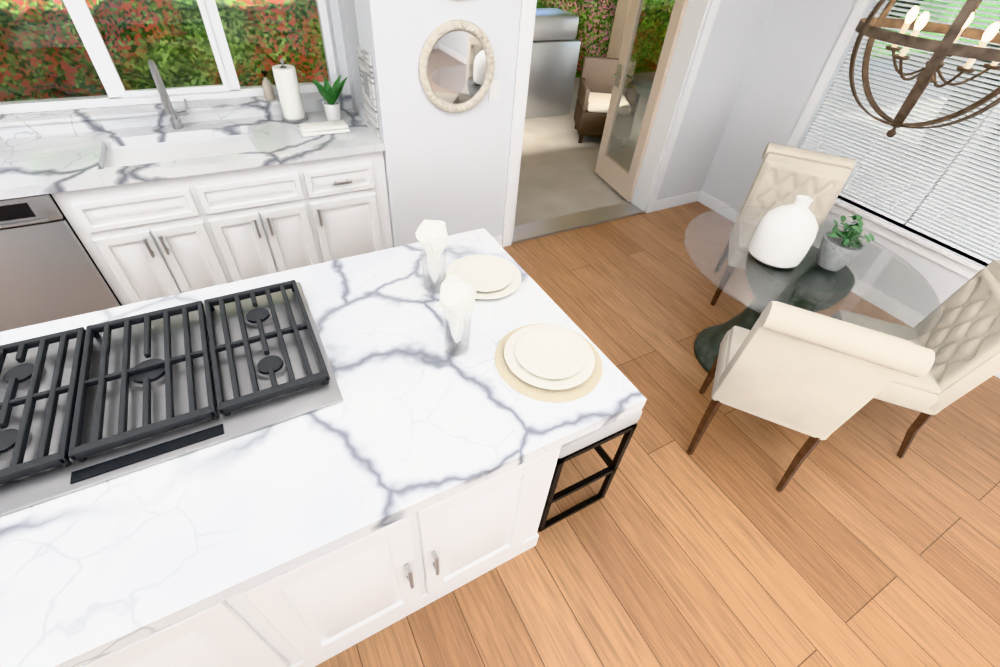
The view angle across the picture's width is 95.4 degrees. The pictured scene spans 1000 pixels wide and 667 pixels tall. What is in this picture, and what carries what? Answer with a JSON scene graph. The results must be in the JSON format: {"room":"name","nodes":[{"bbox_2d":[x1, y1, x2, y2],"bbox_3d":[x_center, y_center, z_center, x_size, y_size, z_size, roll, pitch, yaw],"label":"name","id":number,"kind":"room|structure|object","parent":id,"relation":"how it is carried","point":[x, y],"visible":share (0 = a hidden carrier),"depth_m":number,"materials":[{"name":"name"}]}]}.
{"room":"kitchen","nodes":[
{"label":"kitchen","id":0,"kind":"room"},
{"bbox_2d":[0,0,343,114],"bbox_3d":[-2.611,-1.441,2.147,3.990,2.780,0.180,-18,47,-23],"label":"window","id":1,"kind":"structure","parent":0,"point":[79,11],"depth_m":2.60,"materials":[{"name":"clear glass"}]},
{"bbox_2d":[0,93,351,136],"bbox_3d":[-1.843,-1.303,2.708,1.917,0.080,0.019,-18,47,-23],"label":"backsplash","id":2,"kind":"structure","parent":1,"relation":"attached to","point":[79,122],"depth_m":2.60,"materials":[{"name":"white stone"}]},
{"bbox_2d":[332,0,365,121],"bbox_3d":[-0.798,-1.768,2.681,0.210,2.780,0.480,-18,47,-23],"label":"wall","id":3,"kind":"structure","parent":0,"point":[345,20],"depth_m":2.83,"materials":[{"name":"white paint"}]},
{"bbox_2d":[356,0,771,247],"bbox_3d":[0.651,-1.973,3.047,3.090,2.780,0.252,-18,47,-23],"label":"wall","id":4,"kind":"structure","parent":0,"point":[461,170],"depth_m":3.11,"materials":[{"name":"white paint"}]},
{"bbox_2d":[419,20,494,112],"bbox_3d":[-0.238,-1.519,2.616,0.476,0.476,0.036,-18,47,-23],"label":"mirror","id":5,"kind":"object","parent":4,"relation":"attached to","point":[456,66],"visible":1,"depth_m":2.61,"materials":[{"name":"mirror"}]},
{"bbox_2d":[489,80,499,100],"bbox_3d":[-0.035,-1.502,2.813,0.070,0.115,0.008,-18,47,-23],"label":"switch plate","id":6,"kind":"object","parent":4,"relation":"attached to","point":[494,91],"visible":0.81,"depth_m":2.80,"materials":[{"name":"white plastic"}]},
{"bbox_2d":[493,235,501,246],"bbox_3d":[-0.364,-0.611,3.449,0.860,0.105,0.014,-18,47,-23],"label":"baseboard","id":7,"kind":"structure","parent":4,"relation":"attached to","point":[498,238],"depth_m":3.58,"materials":[{"name":"white wood"}]},
{"bbox_2d":[595,0,687,201],"bbox_3d":[1.221,-2.217,3.928,0.208,1.970,0.698,-18,47,-23],"label":"door leaf","id":8,"kind":"structure","parent":4,"relation":"in","point":[620,179],"depth_m":3.99,"materials":[{"name":"beige"}]},
{"bbox_2d":[653,190,700,211],"bbox_3d":[1.691,-1.271,4.366,0.570,0.105,0.014,-18,47,-23],"label":"baseboard","id":9,"kind":"structure","parent":4,"relation":"attached to","point":[691,197],"depth_m":4.36,"materials":[{"name":"white wood"}]},
{"bbox_2d":[315,201,999,666],"bbox_3d":[0.325,1.506,1.384,7.300,0.100,7.590,-18,47,-23],"label":"floor","id":10,"kind":"structure","parent":0,"point":[857,541],"depth_m":2.06,"materials":[{"name":"brown wood"}]},
{"bbox_2d":[0,189,127,331],"bbox_3d":[-2.560,-0.449,2.485,0.681,0.874,0.674,-18,47,-23],"label":"base cabinet","id":11,"kind":"object","parent":10,"relation":"on","point":[49,271],"depth_m":2.28,"materials":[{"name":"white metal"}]},
{"bbox_2d":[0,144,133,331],"bbox_3d":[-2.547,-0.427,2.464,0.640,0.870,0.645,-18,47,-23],"label":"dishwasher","id":12,"kind":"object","parent":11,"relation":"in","point":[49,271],"depth_m":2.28,"materials":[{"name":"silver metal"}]},
{"bbox_2d":[56,173,231,303],"bbox_3d":[-2.027,-0.620,2.723,0.537,0.874,0.674,-18,47,-23],"label":"base cabinet","id":13,"kind":"object","parent":10,"relation":"on","point":[106,208],"depth_m":2.43,"materials":[{"name":"white wood"}]},
{"bbox_2d":[0,109,383,196],"bbox_3d":[-2.235,-0.876,2.301,3.162,0.045,0.682,-18,47,-23],"label":"countertop","id":14,"kind":"structure","parent":13,"relation":"on","point":[53,160],"depth_m":2.42,"materials":[{"name":"white stone"}]},
{"bbox_2d":[148,59,191,132],"bbox_3d":[-1.796,-1.294,2.492,0.117,0.366,0.212,-18,47,-23],"label":"faucet","id":15,"kind":"object","parent":14,"relation":"on","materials":[{"name":"silver metal"}]},
{"bbox_2d":[100,129,255,168],"bbox_3d":[-1.751,-0.934,2.565,0.732,0.188,0.422,-18,47,-23],"label":"sink","id":16,"kind":"object","parent":14,"relation":"in","point":[172,148],"depth_m":2.55,"materials":[{"name":"white ceramic"}]},
{"bbox_2d":[261,70,274,99],"bbox_3d":[-1.448,-1.544,2.829,0.058,0.161,0.071,-18,47,-23],"label":"soap bottle","id":17,"kind":"object","parent":14,"relation":"on","point":[268,89],"visible":1,"depth_m":2.83,"materials":[{"name":"beige plastic"}]},
{"bbox_2d":[272,59,307,122],"bbox_3d":[-1.287,-1.481,2.768,0.150,0.334,0.150,-18,47,-23],"label":"paper towel","id":18,"kind":"object","parent":14,"relation":"on","point":[288,88],"visible":0.98,"depth_m":2.74,"materials":[{"name":"white paper"}]},
{"bbox_2d":[298,120,349,136],"bbox_3d":[-1.065,-1.243,2.750,0.280,0.040,0.130,-18,47,-23],"label":"dish towel","id":19,"kind":"object","parent":14,"relation":"on","point":[322,128],"visible":1,"depth_m":2.72,"materials":[{"name":"white fabric"}]},
{"bbox_2d":[311,75,346,120],"bbox_3d":[-1.041,-1.470,2.847,0.225,0.244,0.209,-18,47,-23],"label":"potted plant","id":20,"kind":"object","parent":14,"relation":"on","point":[330,96],"visible":1,"depth_m":2.84,"materials":[{"name":"green plant"}]},
{"bbox_2d":[188,161,323,281],"bbox_3d":[-1.553,-0.772,2.934,0.545,0.874,0.674,-18,47,-23],"label":"base cabinet","id":21,"kind":"object","parent":10,"relation":"on","point":[262,220],"depth_m":2.64,"materials":[{"name":"white wood"}]},
{"bbox_2d":[76,432,587,666],"bbox_3d":[-0.921,0.574,1.545,2.009,0.873,1.038,-18,47,-23],"label":"kitchen island","id":22,"kind":"object","parent":10,"relation":"on","point":[306,615],"depth_m":1.33,"materials":[{"name":"painted wood"},{"name":"nickel"}]},
{"bbox_2d":[0,228,646,666],"bbox_3d":[-0.810,0.198,1.284,2.270,0.044,1.085,-18,47,-23],"label":"island countertop","id":23,"kind":"structure","parent":22,"relation":"on","point":[162,459],"depth_m":1.20,"materials":[{"name":"white stone"}]},
{"bbox_2d":[0,279,343,552],"bbox_3d":[-0.991,0.116,1.286,0.920,0.050,0.610,-18,47,-23],"label":"cooktop","id":24,"kind":"object","parent":23,"relation":"in","point":[101,405],"depth_m":1.25,"materials":[{"name":"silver metal"}]},
{"bbox_2d":[416,220,448,292],"bbox_3d":[-0.234,-0.273,1.613,0.118,0.276,0.108,-18,47,-23],"label":"glass","id":25,"kind":"object","parent":23,"relation":"on","point":[432,237],"visible":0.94,"depth_m":1.55,"materials":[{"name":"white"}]},
{"bbox_2d":[439,274,475,356],"bbox_3d":[-0.136,-0.058,1.386,0.113,0.283,0.115,-18,47,-23],"label":"glass","id":26,"kind":"object","parent":23,"relation":"on","point":[457,297],"visible":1,"depth_m":1.32,"materials":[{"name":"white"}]},
{"bbox_2d":[446,255,520,298],"bbox_3d":[-0.062,-0.219,1.752,0.290,0.030,0.290,-18,47,-23],"label":"plates","id":27,"kind":"object","parent":23,"relation":"on","point":[490,277],"visible":0.75,"depth_m":1.76,"materials":[{"name":"white ceramic"}]},
{"bbox_2d":[495,324,601,401],"bbox_3d":[0.158,0.073,1.456,0.348,0.035,0.348,-18,47,-23],"label":"plates","id":28,"kind":"object","parent":23,"relation":"on","point":[548,362],"visible":1,"depth_m":1.43,"materials":[{"name":"white ceramic"}]},
{"bbox_2d":[300,146,392,261],"bbox_3d":[-1.098,-0.918,3.137,0.492,0.874,0.674,-18,47,-23],"label":"base cabinet","id":29,"kind":"object","parent":10,"relation":"on","point":[348,192],"depth_m":2.85,"materials":[{"name":"white wood"}]},
{"bbox_2d":[538,409,641,531],"bbox_3d":[0.260,0.458,1.952,0.384,0.655,0.384,-18,47,-23],"label":"bar stool","id":30,"kind":"object","parent":10,"relation":"on","point":[626,426],"visible":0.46,"depth_m":1.79,"materials":[{"name":"black metal"}]},
{"bbox_2d":[694,246,854,372],"bbox_3d":[1.558,-0.099,2.631,0.600,0.725,0.600,-18,47,-23],"label":"table base","id":31,"kind":"object","parent":10,"relation":"on","point":[708,341],"visible":0.17,"depth_m":2.36,"materials":[{"name":"green metal"}]},
{"bbox_2d":[684,206,940,340],"bbox_3d":[1.583,-0.373,2.378,1.212,0.018,1.212,-18,47,-23],"label":"glass tabletop","id":32,"kind":"object","parent":31,"relation":"on","point":[820,283],"visible":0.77,"depth_m":2.27,"materials":[{"name":"clear glass"}]},
{"bbox_2d":[748,195,817,267],"bbox_3d":[1.442,-0.526,2.277,0.264,0.324,0.264,-18,47,-23],"label":"vase","id":33,"kind":"object","parent":32,"relation":"on","point":[783,236],"visible":1,"depth_m":2.21,"materials":[{"name":"white ceramic"}]},
{"bbox_2d":[817,214,873,270],"bbox_3d":[1.718,-0.450,2.256,0.228,0.278,0.209,-18,47,-23],"label":"potted plant","id":34,"kind":"object","parent":32,"relation":"on","point":[838,249],"visible":1,"depth_m":2.25,"materials":[{"name":"concrete"}]},
{"bbox_2d":[710,143,855,305],"bbox_3d":[1.858,-0.654,3.068,0.508,0.995,0.573,18,44,14],"label":"chair","id":35,"kind":"object","parent":10,"relation":"on","point":[786,175],"visible":0.56,"depth_m":2.93,"materials":[{"name":"beige fabric"}]},
{"bbox_2d":[687,301,934,491],"bbox_3d":[1.291,0.203,2.086,0.508,0.995,0.573,21,45,16],"label":"chair","id":36,"kind":"object","parent":10,"relation":"on","point":[817,378],"visible":1,"depth_m":1.81,"materials":[{"name":"beige fabric"}]},
{"bbox_2d":[831,260,999,458],"bbox_3d":[2.034,0.096,2.276,0.573,0.995,0.508,18,44,13],"label":"chair","id":37,"kind":"object","parent":10,"relation":"on","point":[961,339],"visible":0.75,"depth_m":2.11,"materials":[{"name":"beige fabric"}]},
{"bbox_2d":[700,0,999,316],"bbox_3d":[3.639,-0.387,1.635,0.230,2.780,6.730,-18,47,-23],"label":"wall","id":38,"kind":"structure","parent":0,"point":[746,82],"depth_m":3.38,"materials":[{"name":"white paint"}]},
{"bbox_2d":[698,190,999,378],"bbox_3d":[3.529,0.668,2.458,0.014,0.105,6.550,-18,47,-23],"label":"baseboard","id":39,"kind":"structure","parent":38,"relation":"attached to","point":[706,199],"depth_m":3.42,"materials":[{"name":"white"}]},
{"bbox_2d":[800,0,999,263],"bbox_3d":[2.860,-1.266,2.684,0.057,1.394,1.866,-18,47,-23],"label":"window blinds","id":40,"kind":"object","parent":38,"relation":"attached to","point":[971,224],"visible":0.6,"depth_m":2.97,"materials":[{"name":"white plastic"}]},
{"bbox_3d":[0.521,-0.608,-0.576,7.300,0.120,7.590,-18,47,-23],"label":"ceiling","id":41,"kind":"structure","parent":0,"visible":0},
{"bbox_2d":[849,0,999,136],"bbox_3d":[1.688,-1.337,1.448,0.616,1.392,0.616,-18,47,-23],"label":"chandelier","id":42,"kind":"object","parent":41,"relation":"hanging from","point":[869,26],"visible":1,"depth_m":1.69,"materials":[{"name":"metal"}]},
{"label":"outside","id":43,"kind":"structure","parent":0,"visible":0},
{"bbox_2d":[0,0,999,211],"bbox_3d":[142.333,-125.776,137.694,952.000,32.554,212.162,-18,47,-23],"label":"garden","id":44,"kind":"object","parent":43,"point":[573,38],"visible":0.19,"depth_m":5.37,"materials":[{"name":"green plant"}]},
{"bbox_2d":[57,0,999,225],"bbox_3d":[4.668,-10.712,15.001,90.000,0.060,52.000,-18,47,-23],"label":"ground","id":45,"kind":"structure","parent":43,"point":[559,176],"depth_m":5.20,"materials":[{"name":"concrete"}]}
]}

